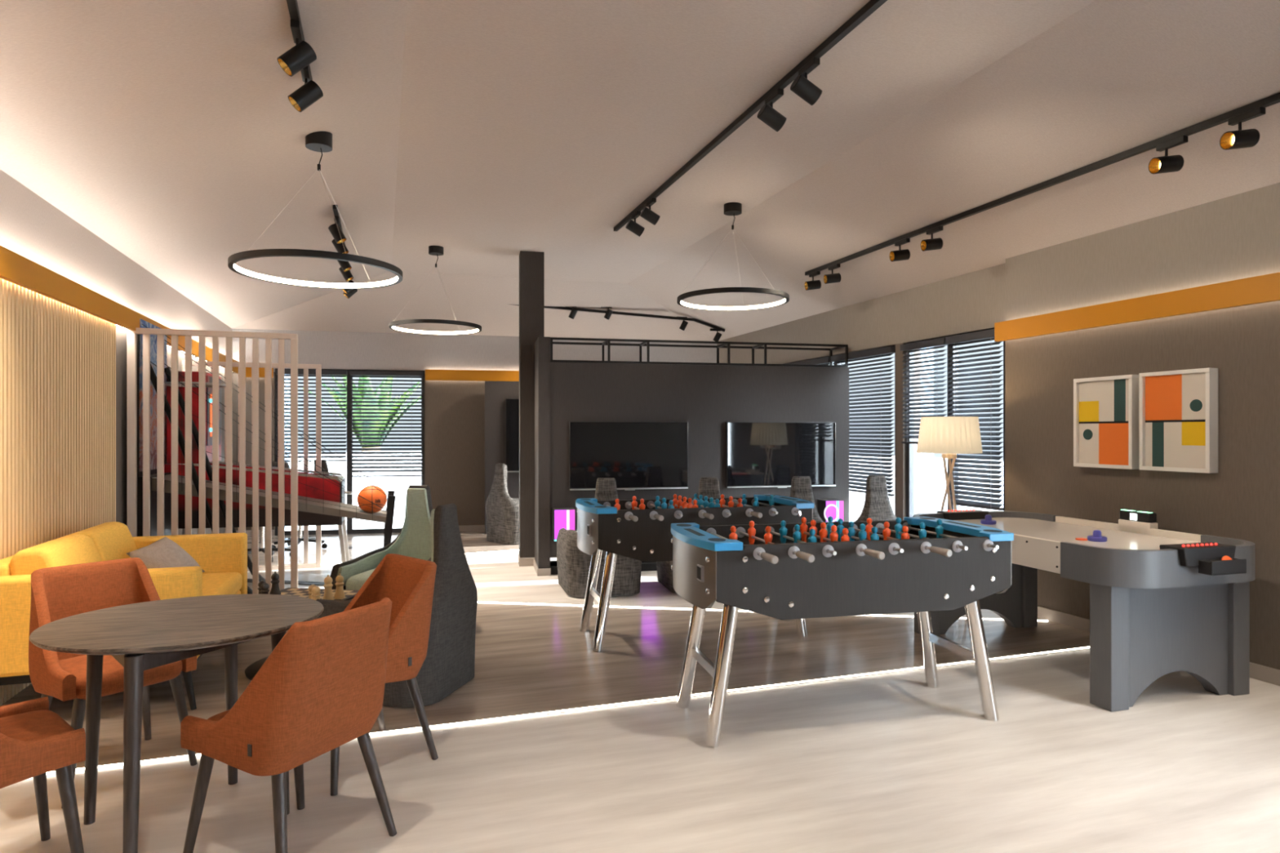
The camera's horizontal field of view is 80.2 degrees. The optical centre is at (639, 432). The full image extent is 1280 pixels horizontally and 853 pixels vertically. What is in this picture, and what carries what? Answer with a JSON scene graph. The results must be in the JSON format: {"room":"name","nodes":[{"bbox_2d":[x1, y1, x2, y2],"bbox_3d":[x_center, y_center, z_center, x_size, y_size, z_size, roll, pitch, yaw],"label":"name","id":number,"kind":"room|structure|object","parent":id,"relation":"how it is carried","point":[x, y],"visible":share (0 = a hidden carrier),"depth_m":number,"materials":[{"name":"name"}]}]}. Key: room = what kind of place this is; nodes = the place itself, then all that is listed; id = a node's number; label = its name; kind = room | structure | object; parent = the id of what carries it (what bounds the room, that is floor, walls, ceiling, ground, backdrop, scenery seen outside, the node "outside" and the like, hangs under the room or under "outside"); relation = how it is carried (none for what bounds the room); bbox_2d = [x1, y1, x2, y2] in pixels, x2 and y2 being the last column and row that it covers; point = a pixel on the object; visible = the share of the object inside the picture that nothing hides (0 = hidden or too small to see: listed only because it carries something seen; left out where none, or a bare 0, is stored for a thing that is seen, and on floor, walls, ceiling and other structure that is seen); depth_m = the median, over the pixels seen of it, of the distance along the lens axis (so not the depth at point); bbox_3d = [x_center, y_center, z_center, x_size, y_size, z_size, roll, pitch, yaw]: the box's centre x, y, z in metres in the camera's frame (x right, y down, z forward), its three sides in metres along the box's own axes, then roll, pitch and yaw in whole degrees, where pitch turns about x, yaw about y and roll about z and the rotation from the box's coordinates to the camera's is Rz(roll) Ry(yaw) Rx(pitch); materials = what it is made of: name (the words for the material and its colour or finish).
{"room":"common room","nodes":[
{"label":"common room","id":0,"kind":"room"},
{"bbox_2d":[0,168,231,534],"bbox_3d":[-3.210,0.000,3.241,0.200,2.800,14.600,0,0,-19],"label":"wall","id":1,"kind":"structure","parent":0,"point":[32,228],"depth_m":5.56,"materials":[{"name":"paint"}]},
{"bbox_2d":[0,278,115,706],"bbox_3d":[-3.009,0.298,3.045,0.054,2.196,5.300,0,0,-19],"label":"wall panel","id":2,"kind":"object","parent":1,"relation":"attached to","point":[58,359],"visible":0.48,"depth_m":4.49,"materials":[{"name":"brown wood"}]},
{"bbox_2d":[0,245,239,373],"bbox_3d":[-3.055,-0.855,3.251,0.100,0.150,14.480,0,0,-19],"label":"trim","id":3,"kind":"structure","parent":1,"relation":"attached to","point":[15,268],"depth_m":4.66,"materials":[{"name":"orange paint"}]},
{"bbox_2d":[231,328,717,535],"bbox_3d":[-2.148,0.000,10.876,7.150,2.800,0.201,0,0,-11],"label":"wall","id":4,"kind":"structure","parent":0,"point":[455,410],"depth_m":10.66,"materials":[{"name":"paint"}]},
{"bbox_2d":[275,368,424,535],"bbox_3d":[-3.976,0.270,10.483,1.957,2.260,0.060,0,0,-11],"label":"window","id":5,"kind":"structure","parent":4,"relation":"in","point":[349,529],"depth_m":10.45,"materials":[{"name":"grey"}]},
{"bbox_2d":[275,369,347,462],"bbox_3d":[-4.455,-0.220,10.314,0.913,1.240,0.062,0,0,-11],"label":"blind","id":6,"kind":"object","parent":5,"relation":"attached to","point":[312,373],"visible":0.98,"depth_m":10.33,"materials":[{"name":"grey metal"}]},
{"bbox_2d":[350,370,423,476],"bbox_3d":[-3.494,-0.113,10.499,0.964,1.455,0.062,0,0,-11],"label":"blind","id":7,"kind":"object","parent":5,"relation":"attached to","point":[375,374],"visible":1,"depth_m":10.49,"materials":[{"name":"grey metal"}]},
{"bbox_2d":[235,524,484,536],"bbox_3d":[-2.152,1.357,10.765,6.700,0.085,0.015,0,0,-11],"label":"baseboard","id":8,"kind":"structure","parent":4,"relation":"attached to","point":[472,527],"depth_m":10.71,"materials":[{"name":"beige"}]},
{"bbox_2d":[425,368,519,381],"bbox_3d":[-0.973,-0.795,10.960,4.100,0.150,0.080,0,0,-11],"label":"trim","id":9,"kind":"structure","parent":4,"relation":"attached to","point":[430,375],"depth_m":10.66,"materials":[{"name":"orange paint"}]},
{"bbox_2d":[484,381,519,533],"bbox_3d":[-0.968,0.350,10.744,2.400,2.100,0.200,0,0,-11],"label":"wall","id":10,"kind":"structure","parent":0,"point":[496,393],"depth_m":10.45,"materials":[{"name":"grey paint"}]},
{"bbox_2d":[505,398,519,471],"bbox_3d":[-1.246,0.049,10.556,1.220,1.018,0.051,0,0,-11],"label":"television","id":11,"kind":"object","parent":10,"relation":"attached to","point":[512,405],"visible":0.13,"depth_m":10.44,"materials":[{"name":"black plastic"}]},
{"bbox_2d":[0,0,1279,341],"bbox_3d":[0.060,-1.697,4.323,6.690,0.686,14.550,0,0,-19],"label":"ceiling","id":12,"kind":"structure","parent":0,"point":[486,132],"depth_m":4.44,"materials":[{"name":"paint"}]},
{"bbox_2d":[286,0,312,80],"bbox_3d":[-1.094,-1.758,2.137,0.034,0.034,3.550,0,0,-19],"label":"track rail","id":13,"kind":"object","parent":12,"relation":"attached to","point":[292,5],"visible":0.2,"depth_m":3.15,"materials":[{"name":"black metal"}]},
{"bbox_2d":[277,19,316,76],"bbox_3d":[-1.483,-1.643,3.280,0.157,0.196,0.155,0,0,-19],"label":"track spotlight","id":14,"kind":"object","parent":13,"relation":"attached to","point":[302,55],"visible":1,"depth_m":3.28,"materials":[{"name":"black metal"}]},
{"bbox_2d":[288,65,323,112],"bbox_3d":[-1.608,-1.643,3.649,0.157,0.196,0.155,0,0,-19],"label":"track spotlight","id":15,"kind":"object","parent":13,"relation":"attached to","point":[310,92],"visible":0.94,"depth_m":3.65,"materials":[{"name":"black metal"}]},
{"bbox_2d":[227,131,402,288],"bbox_3d":[-1.923,-1.371,4.553,0.959,0.848,0.959,0,0,-19],"label":"pendant","id":16,"kind":"object","parent":12,"relation":"hanging from","point":[317,141],"visible":1,"depth_m":4.49,"materials":[{"name":"black metal"}]},
{"bbox_2d":[233,263,398,288],"bbox_3d":[-1.923,-0.965,4.553,0.916,0.031,0.916,0,0,-19],"label":"diffuser","id":17,"kind":"object","parent":16,"relation":"attached to","point":[393,268],"depth_m":4.87,"materials":[{"name":"grey plastic"}]},
{"bbox_2d":[333,204,352,280],"bbox_3d":[-2.888,-1.758,7.431,0.034,0.034,3.170,0,0,-19],"label":"track rail","id":18,"kind":"object","parent":12,"relation":"attached to","point":[335,211],"visible":0.29,"depth_m":6.07,"materials":[{"name":"black metal"}]},
{"bbox_2d":[328,216,346,244],"bbox_3d":[-2.469,-1.642,6.197,0.142,0.198,0.154,0,0,-19],"label":"track spotlight","id":19,"kind":"object","parent":18,"relation":"attached to","point":[333,228],"visible":0.94,"depth_m":6.19,"materials":[{"name":"black metal"}]},
{"bbox_2d":[389,310,481,334],"label":"pendant","id":20,"kind":"object","parent":12,"relation":"hanging from","point":[392,325],"depth_m":7.63,"materials":[{"name":"black metal"}]},
{"bbox_2d":[391,325,479,334],"bbox_3d":[-2.085,-1.069,7.772,0.871,0.031,0.871,0,0,-19],"label":"diffuser","id":21,"kind":"object","parent":20,"relation":"attached to","point":[403,330],"depth_m":8.11,"materials":[{"name":"grey plastic"}]},
{"bbox_2d":[511,304,724,332],"bbox_3d":[-0.351,-1.548,10.198,3.144,0.311,0.062,0,0,-13],"label":"track rail","id":22,"kind":"object","parent":12,"relation":"attached to","point":[545,307],"visible":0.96,"depth_m":10.24,"materials":[{"name":"black metal"}]},
{"bbox_2d":[676,202,789,311],"bbox_3d":[0.771,-1.488,6.322,0.924,0.811,0.924,0,0,-19],"label":"pendant","id":23,"kind":"object","parent":12,"relation":"hanging from","point":[734,209],"visible":1,"depth_m":6.26,"materials":[{"name":"black metal"}]},
{"bbox_2d":[680,298,786,310],"bbox_3d":[0.771,-1.099,6.322,0.881,0.031,0.881,0,0,-19],"label":"diffuser","id":24,"kind":"object","parent":23,"relation":"attached to","point":[783,301],"depth_m":6.68,"materials":[{"name":"white plastic"}]},
{"bbox_2d":[613,0,887,231],"bbox_3d":[0.788,-1.873,4.031,0.034,0.034,6.330,0,0,-19],"label":"track rail","id":25,"kind":"object","parent":12,"relation":"attached to","point":[872,6],"visible":1,"depth_m":4.26,"materials":[{"name":"black metal"}]},
{"bbox_2d":[625,210,644,236],"bbox_3d":[-0.032,-1.763,6.451,0.162,0.186,0.150,0,0,-19],"label":"track spotlight","id":26,"kind":"object","parent":25,"relation":"attached to","point":[632,225],"visible":0.98,"depth_m":6.45,"materials":[{"name":"black metal"}]},
{"bbox_2d":[640,197,660,225],"bbox_3d":[0.090,-1.763,6.091,0.162,0.186,0.150,0,0,-19],"label":"track spotlight","id":27,"kind":"object","parent":25,"relation":"attached to","point":[651,216],"visible":1,"depth_m":6.09,"materials":[{"name":"black metal"}]},
{"bbox_2d":[757,88,786,132],"bbox_3d":[0.739,-1.763,4.178,0.162,0.186,0.150,0,0,-19],"label":"track spotlight","id":28,"kind":"object","parent":25,"relation":"attached to","point":[766,114],"visible":1,"depth_m":4.17,"materials":[{"name":"black metal"}]},
{"bbox_2d":[790,57,822,105],"bbox_3d":[0.854,-1.763,3.837,0.162,0.186,0.150,0,0,-19],"label":"track spotlight","id":29,"kind":"object","parent":25,"relation":"attached to","point":[802,87],"visible":1,"depth_m":3.83,"materials":[{"name":"black metal"}]},
{"bbox_2d":[804,92,1279,275],"bbox_3d":[2.588,-1.571,4.795,0.034,0.034,5.820,0,0,-19],"label":"track rail","id":30,"kind":"object","parent":12,"relation":"attached to","point":[1273,100],"visible":1,"depth_m":4.58,"materials":[{"name":"black metal"}]},
{"bbox_2d":[804,271,821,290],"bbox_3d":[1.700,-1.470,7.413,0.155,0.169,0.160,0,0,-19],"label":"track spotlight","id":31,"kind":"object","parent":30,"relation":"attached to","point":[811,285],"visible":1,"depth_m":7.40,"materials":[{"name":"black metal"}]},
{"bbox_2d":[823,263,841,284],"bbox_3d":[1.809,-1.470,7.091,0.155,0.169,0.160,0,0,-19],"label":"track spotlight","id":32,"kind":"object","parent":30,"relation":"attached to","point":[833,277],"visible":1,"depth_m":7.08,"materials":[{"name":"black metal"}]},
{"bbox_2d":[888,238,910,262],"bbox_3d":[2.123,-1.470,6.163,0.155,0.169,0.160,0,0,-19],"label":"track spotlight","id":33,"kind":"object","parent":30,"relation":"attached to","point":[900,255],"visible":1,"depth_m":6.15,"materials":[{"name":"black metal"}]},
{"bbox_2d":[920,226,942,251],"bbox_3d":[2.245,-1.470,5.803,0.155,0.169,0.160,0,0,-19],"label":"track spotlight","id":34,"kind":"object","parent":30,"relation":"attached to","point":[931,244],"visible":1,"depth_m":5.79,"materials":[{"name":"black metal"}]},
{"bbox_2d":[1148,135,1187,173],"bbox_3d":[2.836,-1.470,4.060,0.155,0.169,0.160,0,0,-19],"label":"track spotlight","id":35,"kind":"object","parent":30,"relation":"attached to","point":[1158,165],"visible":1,"depth_m":4.05,"materials":[{"name":"black metal"}]},
{"bbox_2d":[1219,106,1265,150],"bbox_3d":[2.955,-1.470,3.710,0.155,0.169,0.160,0,0,-19],"label":"track spotlight","id":36,"kind":"object","parent":30,"relation":"attached to","point":[1240,139],"visible":1,"depth_m":3.70,"materials":[{"name":"black metal"}]},
{"bbox_2d":[0,530,1279,852],"bbox_3d":[0.010,1.458,4.332,7.200,0.123,15.000,0,0,-19],"label":"floor","id":37,"kind":"structure","parent":0,"point":[889,762],"depth_m":3.29,"materials":[{"name":"wood"}]},
{"bbox_2d":[0,696,85,852],"bbox_3d":[-2.026,0.985,2.287,0.479,0.837,0.508,0,0,40],"label":"dining chair","id":38,"kind":"object","parent":37,"relation":"on","point":[35,740],"visible":1,"depth_m":2.31,"materials":[{"name":"fabric"}]},
{"bbox_2d":[28,557,197,808],"bbox_3d":[-2.203,0.985,3.158,0.508,0.837,0.479,0,0,36],"label":"dining chair","id":39,"kind":"object","parent":37,"relation":"on","point":[57,593],"visible":0.55,"depth_m":3.16,"materials":[{"name":"fabric"}]},
{"bbox_2d":[0,521,247,710],"bbox_3d":[-2.919,0.988,4.375,0.960,0.834,1.520,0,0,-19],"label":"loveseat","id":40,"kind":"object","parent":37,"relation":"on","point":[223,557],"visible":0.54,"depth_m":3.85,"materials":[{"name":"yellow fabric"}]},
{"bbox_2d":[9,533,102,575],"bbox_3d":[-3.035,0.751,4.007,0.262,0.358,0.609,0,0,-19],"label":"cushion","id":41,"kind":"object","parent":40,"relation":"on","point":[77,548],"depth_m":3.85,"materials":[{"name":"yellow fabric"}]},
{"bbox_2d":[70,521,136,560],"bbox_3d":[-3.234,0.751,4.596,0.262,0.358,0.609,0,0,-19],"label":"cushion","id":42,"kind":"object","parent":40,"relation":"on","point":[113,540],"depth_m":4.56,"materials":[{"name":"yellow fabric"}]},
{"bbox_2d":[126,536,204,572],"bbox_3d":[-2.898,0.800,4.656,0.253,0.280,0.354,0,0,4],"label":"throw cushion","id":43,"kind":"object","parent":40,"relation":"on","point":[164,553],"visible":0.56,"depth_m":4.60,"materials":[{"name":"grey fabric"}]},
{"bbox_2d":[202,572,242,595],"bbox_3d":[-2.860,0.995,4.395,0.825,0.130,1.230,0,0,-19],"label":"seat cushion","id":44,"kind":"object","parent":40,"relation":"on","point":[213,583],"depth_m":4.78,"materials":[{"name":"yellow fabric"}]},
{"bbox_2d":[29,594,324,852],"bbox_3d":[-1.582,1.025,2.659,0.880,0.751,0.777,0,0,-19],"label":"dining table","id":45,"kind":"object","parent":37,"relation":"on","point":[141,637],"visible":0.94,"depth_m":2.54,"materials":[{"name":"brown wood"}]},
{"bbox_2d":[126,327,297,594],"bbox_3d":[-3.383,0.297,6.055,1.200,2.205,0.050,0,0,-19],"label":"screen","id":46,"kind":"object","parent":37,"relation":"on","point":[131,336],"visible":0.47,"depth_m":6.04,"materials":[{"name":"beige paint"}]},
{"bbox_2d":[182,360,321,571],"bbox_3d":[-3.900,0.350,7.674,1.260,2.100,0.050,0,0,-19],"label":"screen","id":47,"kind":"object","parent":37,"relation":"on","point":[305,366],"visible":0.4,"depth_m":7.81,"materials":[{"name":"beige paint"}]},
{"bbox_2d":[164,371,351,562],"bbox_3d":[-3.525,0.436,7.136,1.520,1.932,0.690,0,0,-19],"label":"machine","id":48,"kind":"object","parent":37,"relation":"on","point":[304,518],"visible":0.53,"depth_m":6.83,"materials":[{"name":"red plastic"}]},
{"bbox_2d":[136,318,395,594],"bbox_3d":[-3.169,0.246,6.623,1.970,2.311,0.820,0,0,-19],"label":"arcade","id":49,"kind":"object","parent":37,"relation":"on","point":[308,504],"visible":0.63,"depth_m":6.34,"materials":[{"name":"black metal"}]},
{"bbox_2d":[356,485,386,513],"bbox_3d":[-2.347,0.588,6.659,0.249,0.248,0.248,0,0,-19],"label":"basketball","id":50,"kind":"object","parent":49,"relation":"on","point":[371,493],"visible":0.91,"depth_m":6.58,"materials":[{"name":"rubber"}]},
{"bbox_2d":[247,462,290,562],"bbox_3d":[-4.181,0.866,8.365,0.604,1.057,0.636,0,0,11],"label":"office chair","id":51,"kind":"object","parent":37,"relation":"on","point":[261,548],"visible":0.09,"depth_m":8.34,"materials":[{"name":"black metal"}]},
{"bbox_2d":[180,597,396,852],"bbox_3d":[-1.140,0.985,2.524,0.508,0.837,0.479,0,0,25],"label":"dining chair","id":52,"kind":"object","parent":37,"relation":"on","point":[321,689],"visible":1,"depth_m":2.35,"materials":[{"name":"fabric"}]},
{"bbox_2d":[244,587,351,679],"bbox_3d":[-1.996,1.198,4.518,0.660,0.396,0.660,0,0,9],"label":"table","id":53,"kind":"object","parent":37,"relation":"on","point":[251,670],"visible":0.11,"depth_m":4.40,"materials":[{"name":"grey"}]},
{"bbox_2d":[280,587,359,600],"bbox_3d":[-1.996,0.992,4.518,0.530,0.014,0.530,0,0,9],"label":"board","id":54,"kind":"object","parent":53,"relation":"on","point":[299,592],"visible":0.22,"depth_m":4.65,"materials":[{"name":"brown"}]},
{"bbox_2d":[269,571,280,595],"bbox_3d":[-2.199,0.913,4.582,0.062,0.145,0.062,0,0,-19],"label":"chess piece","id":55,"kind":"object","parent":54,"relation":"on","point":[275,589],"visible":0.9,"depth_m":4.56,"materials":[{"name":"grey wood"}]},
{"bbox_2d":[322,574,333,599],"bbox_3d":[-1.803,0.905,4.396,0.062,0.160,0.062,0,0,-19],"label":"chess piece","id":56,"kind":"object","parent":54,"relation":"on","point":[328,595],"visible":0.95,"depth_m":4.38,"materials":[{"name":"brown wood"}]},
{"bbox_2d":[333,573,345,599],"bbox_3d":[-1.784,0.913,4.514,0.062,0.145,0.062,0,0,-19],"label":"chess piece","id":57,"kind":"object","parent":54,"relation":"on","point":[340,593],"visible":1,"depth_m":4.50,"materials":[{"name":"brown wood"}]},
{"bbox_2d":[271,459,328,548],"bbox_3d":[-4.096,0.866,9.143,0.604,1.057,0.636,0,0,41],"label":"office chair","id":58,"kind":"object","parent":37,"relation":"on","point":[324,464],"visible":0.09,"depth_m":9.11,"materials":[{"name":"silver metal"}]},
{"bbox_2d":[329,484,432,590],"bbox_3d":[-1.689,0.892,5.369,0.670,1.000,0.706,0,0,11],"label":"lounge chair","id":59,"kind":"object","parent":37,"relation":"on","point":[414,539],"visible":0.3,"depth_m":5.60,"materials":[{"name":"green fabric"}]},
{"bbox_2d":[345,568,375,590],"bbox_3d":[-1.705,1.025,5.290,0.490,0.150,0.545,0,0,11],"label":"seat cushion","id":60,"kind":"object","parent":59,"relation":"on","point":[355,578],"depth_m":5.11,"materials":[{"name":"green fabric"}]},
{"bbox_2d":[330,553,438,795],"bbox_3d":[-1.182,0.985,3.261,0.479,0.837,0.508,0,0,43],"label":"dining chair","id":61,"kind":"object","parent":37,"relation":"on","point":[408,582],"visible":0.45,"depth_m":3.23,"materials":[{"name":"fabric"}]},
{"bbox_2d":[315,502,477,707],"bbox_3d":[-1.310,0.892,4.197,0.707,1.000,0.670,0,0,14],"label":"lounge chair","id":62,"kind":"object","parent":37,"relation":"on","point":[448,664],"visible":0.56,"depth_m":4.03,"materials":[{"name":"grey fabric"}]},
{"bbox_2d":[485,462,519,544],"bbox_3d":[-1.573,0.892,9.790,0.706,1.000,0.670,0,0,-44],"label":"chair","id":63,"kind":"object","parent":37,"relation":"on","point":[502,511],"visible":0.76,"depth_m":9.49,"materials":[{"name":"grey fabric"}]},
{"bbox_2d":[519,250,544,558],"bbox_3d":[-1.154,-0.255,8.077,0.250,3.310,0.250,0,0,-12],"label":"column","id":64,"kind":"structure","parent":37,"relation":"on","point":[531,264],"depth_m":7.95,"materials":[{"name":"black paint"}]},
{"bbox_2d":[46,646,1089,774],"bbox_3d":[0.039,1.395,3.949,6.390,0.012,0.011,0,0,-19],"label":"led strip","id":65,"kind":"object","parent":37,"relation":"on","point":[664,698],"visible":0.47,"depth_m":3.86,"materials":[{"name":"grey plastic"}]},
{"bbox_2d":[556,477,641,597],"bbox_3d":[-0.358,0.892,6.754,0.670,1.000,0.707,0,0,-15],"label":"chair","id":66,"kind":"object","parent":37,"relation":"on","point":[573,564],"visible":0.52,"depth_m":6.46,"materials":[{"name":"grey fabric"}]},
{"bbox_2d":[656,477,720,594],"bbox_3d":[0.546,0.892,6.860,0.670,1.000,0.706,0,0,-12],"label":"chair","id":67,"kind":"object","parent":37,"relation":"on","point":[708,486],"visible":0.12,"depth_m":6.59,"materials":[{"name":"grey fabric"}]},
{"bbox_2d":[575,493,813,651],"bbox_3d":[0.361,0.926,5.275,1.600,0.954,1.078,0,0,-14],"label":"foosball table","id":68,"kind":"object","parent":37,"relation":"on","point":[640,530],"visible":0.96,"depth_m":4.90,"materials":[{"name":"grey wood"}]},
{"bbox_2d":[477,601,1048,621],"bbox_3d":[-0.235,1.395,6.083,6.568,0.012,0.011,0,0,8],"label":"led strip","id":69,"kind":"object","parent":37,"relation":"on","point":[477,602],"visible":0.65,"depth_m":6.03,"materials":[{"name":"grey plastic"}]},
{"bbox_2d":[790,475,823,522],"bbox_3d":[1.392,0.892,7.010,0.670,1.000,0.707,0,0,-9],"label":"chair","id":70,"kind":"object","parent":37,"relation":"on","point":[801,486],"visible":0.05,"depth_m":6.71,"materials":[{"name":"grey fabric"}]},
{"bbox_2d":[671,515,1013,747],"bbox_3d":[0.968,0.929,3.796,1.600,0.954,1.078,0,0,-12],"label":"foosball table","id":71,"kind":"object","parent":37,"relation":"on","point":[922,566],"visible":1,"depth_m":3.49,"materials":[{"name":"black laminate"}]},
{"bbox_2d":[854,475,897,521],"bbox_3d":[2.115,0.892,7.149,0.670,1.000,0.707,0,0,-6],"label":"chair","id":72,"kind":"object","parent":37,"relation":"on","point":[877,506],"visible":0.2,"depth_m":6.83,"materials":[{"name":"grey fabric"}]},
{"bbox_2d":[916,416,982,511],"bbox_3d":[2.477,0.641,6.087,0.488,1.522,0.486,0,0,18],"label":"floor lamp","id":73,"kind":"object","parent":37,"relation":"on","point":[952,436],"visible":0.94,"depth_m":5.92,"materials":[{"name":"beige fabric"}]},
{"bbox_2d":[912,509,1255,711],"bbox_3d":[2.602,0.947,4.693,1.069,0.907,2.000,0,0,-16],"label":"table","id":74,"kind":"object","parent":37,"relation":"on","point":[1162,602],"visible":0.8,"depth_m":3.98,"materials":[{"name":"white"}]},
{"bbox_2d":[1198,558,1246,575],"bbox_3d":[2.890,0.665,3.772,0.230,0.070,0.070,0,0,-16],"label":"tray","id":75,"kind":"object","parent":74,"relation":"on","point":[1211,566],"depth_m":3.74,"materials":[{"name":"black plastic"}]},
{"bbox_2d":[533,336,848,576],"bbox_3d":[0.557,0.235,8.005,3.296,2.330,0.572,0,0,-12],"label":"wall partition","id":76,"kind":"structure","parent":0,"point":[704,397],"depth_m":7.71,"materials":[{"name":"grey paint"}]},
{"bbox_2d":[552,507,574,541],"bbox_3d":[-0.740,0.890,7.360,0.200,0.300,0.206,0,0,-12],"label":"tower","id":77,"kind":"object","parent":76,"relation":"attached to","point":[562,517],"visible":0.72,"depth_m":7.26,"materials":[{"name":"pink plastic"}]},
{"bbox_2d":[568,421,688,490],"bbox_3d":[-0.105,0.236,7.571,1.200,0.683,0.051,0,0,-12],"label":"television","id":78,"kind":"object","parent":76,"relation":"attached to","point":[637,455],"visible":1,"depth_m":7.55,"materials":[{"name":"black glass"}]},
{"bbox_2d":[550,337,848,367],"bbox_3d":[0.628,-0.808,7.960,3.158,0.243,0.392,0,0,-12],"label":"frame","id":79,"kind":"object","parent":76,"relation":"on","point":[606,341],"visible":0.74,"depth_m":7.88,"materials":[{"name":"black metal"}]},
{"bbox_2d":[725,422,835,488],"bbox_3d":[1.472,0.236,7.898,1.200,0.683,0.051,0,0,-12],"label":"television","id":80,"kind":"object","parent":76,"relation":"attached to","point":[758,454],"visible":1,"depth_m":7.87,"materials":[{"name":"black glass"}]},
{"bbox_2d":[817,498,843,522],"bbox_3d":[1.976,0.823,7.918,0.224,0.235,0.217,0,0,-12],"label":"tower","id":81,"kind":"object","parent":76,"relation":"attached to","point":[826,508],"visible":0.86,"depth_m":7.83,"materials":[{"name":"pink plastic"}]},
{"bbox_2d":[717,263,1005,519],"bbox_3d":[2.131,0.000,8.853,0.200,2.800,5.800,0,0,-19],"label":"wall","id":82,"kind":"structure","parent":0,"point":[974,301],"depth_m":7.39,"materials":[{"name":"paint"}]},
{"bbox_2d":[785,345,895,515],"bbox_3d":[1.957,0.270,9.242,0.060,2.260,3.750,0,0,-19],"label":"window","id":83,"kind":"structure","parent":82,"relation":"in","point":[891,345],"depth_m":7.50,"materials":[{"name":"grey metal"}]},
{"bbox_2d":[788,356,829,364],"bbox_3d":[1.958,-0.530,9.005,0.060,0.620,1.080,0,0,-19],"label":"blind","id":84,"kind":"object","parent":83,"relation":"attached to","point":[822,361],"visible":0.13,"depth_m":8.74,"materials":[{"name":"grey plastic"}]},
{"bbox_2d":[831,346,895,496],"bbox_3d":[2.316,-0.105,7.949,0.060,1.470,1.050,0,0,-19],"label":"blind","id":85,"kind":"object","parent":83,"relation":"attached to","point":[886,351],"visible":0.69,"depth_m":7.81,"materials":[{"name":"grey plastic"}]},
{"bbox_2d":[906,328,1004,516],"bbox_3d":[2.800,0.270,6.754,0.060,2.260,1.265,0,0,-19],"label":"window","id":86,"kind":"structure","parent":82,"relation":"in","point":[909,447],"depth_m":7.30,"materials":[{"name":"grey metal"}]},
{"bbox_2d":[900,337,949,444],"bbox_3d":[2.626,-0.365,7.035,0.060,0.950,0.600,0,0,-19],"label":"blind","id":87,"kind":"object","parent":86,"relation":"attached to","point":[938,342],"visible":0.85,"depth_m":7.06,"materials":[{"name":"grey plastic"}]},
{"bbox_2d":[946,328,1004,511],"bbox_3d":[2.829,-0.102,6.434,0.060,1.475,0.620,0,0,-19],"label":"blind","id":88,"kind":"object","parent":86,"relation":"attached to","point":[988,335],"visible":0.69,"depth_m":6.37,"materials":[{"name":"grey plastic"}]},
{"bbox_2d":[1005,182,1279,670],"bbox_3d":[4.313,-0.015,2.307,0.250,2.830,8.000,0,0,-19],"label":"wall","id":89,"kind":"structure","parent":0,"point":[1237,237],"depth_m":4.83,"materials":[{"name":"paint"}]},
{"bbox_2d":[1073,374,1138,469],"bbox_3d":[3.169,-0.066,5.174,0.075,0.618,0.442,0,0,-19],"label":"framed print","id":90,"kind":"object","parent":89,"relation":"attached to","point":[1106,408],"visible":0.84,"depth_m":5.15,"materials":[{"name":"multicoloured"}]},
{"bbox_2d":[994,271,1279,342],"bbox_3d":[4.149,-0.795,2.277,0.080,0.150,8.010,0,0,-19],"label":"trim","id":91,"kind":"structure","parent":89,"relation":"attached to","point":[1265,288],"depth_m":4.83,"materials":[{"name":"orange paint"}]},
{"bbox_2d":[1037,605,1279,685],"bbox_3d":[4.187,1.357,2.264,0.015,0.085,8.000,0,0,-19],"label":"baseboard","id":92,"kind":"structure","parent":89,"relation":"attached to","point":[1259,672],"depth_m":5.36,"materials":[{"name":"beige"}]},
{"bbox_2d":[1138,368,1217,473],"bbox_3d":[3.327,-0.069,4.709,0.075,0.623,0.441,0,0,-19],"label":"framed print","id":93,"kind":"object","parent":89,"relation":"attached to","point":[1178,410],"visible":1,"depth_m":4.68,"materials":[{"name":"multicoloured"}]},
{"label":"outside","id":94,"kind":"structure","parent":0,"visible":0},
{"bbox_2d":[286,506,862,530],"bbox_3d":[0.915,1.615,6.646,34.000,0.170,40.000,0,0,-19],"label":"ground","id":95,"kind":"structure","parent":94,"point":[854,513],"depth_m":12.70,"materials":[{"name":"grey"}]},
{"bbox_2d":[289,451,421,519],"bbox_3d":[-3.643,0.940,13.864,14.000,1.180,0.200,0,0,-19],"label":"wall","id":96,"kind":"structure","parent":95,"relation":"on","point":[400,485],"depth_m":13.46,"materials":[{"name":"white"}]},
{"bbox_2d":[302,374,421,451],"bbox_3d":[-5.013,0.152,14.222,1.751,2.764,2.126,0,0,28],"label":"palm tree","id":97,"kind":"object","parent":95,"relation":"on","point":[360,378],"visible":0.38,"depth_m":13.78,"materials":[{"name":"green plant"}]},
{"bbox_2d":[848,455,1003,514],"bbox_3d":[5.415,0.990,12.373,0.200,1.080,8.440,0,0,-19],"label":"wall","id":98,"kind":"structure","parent":95,"relation":"on","point":[856,500],"depth_m":12.99,"materials":[{"name":"white"}]},
{"bbox_2d":[920,346,933,513],"bbox_3d":[3.103,-0.135,8.522,0.250,3.330,0.250,0,0,-19],"label":"pillar","id":99,"kind":"structure","parent":95,"relation":"on","point":[926,459],"depth_m":8.42,"materials":[{"name":"white stone"}]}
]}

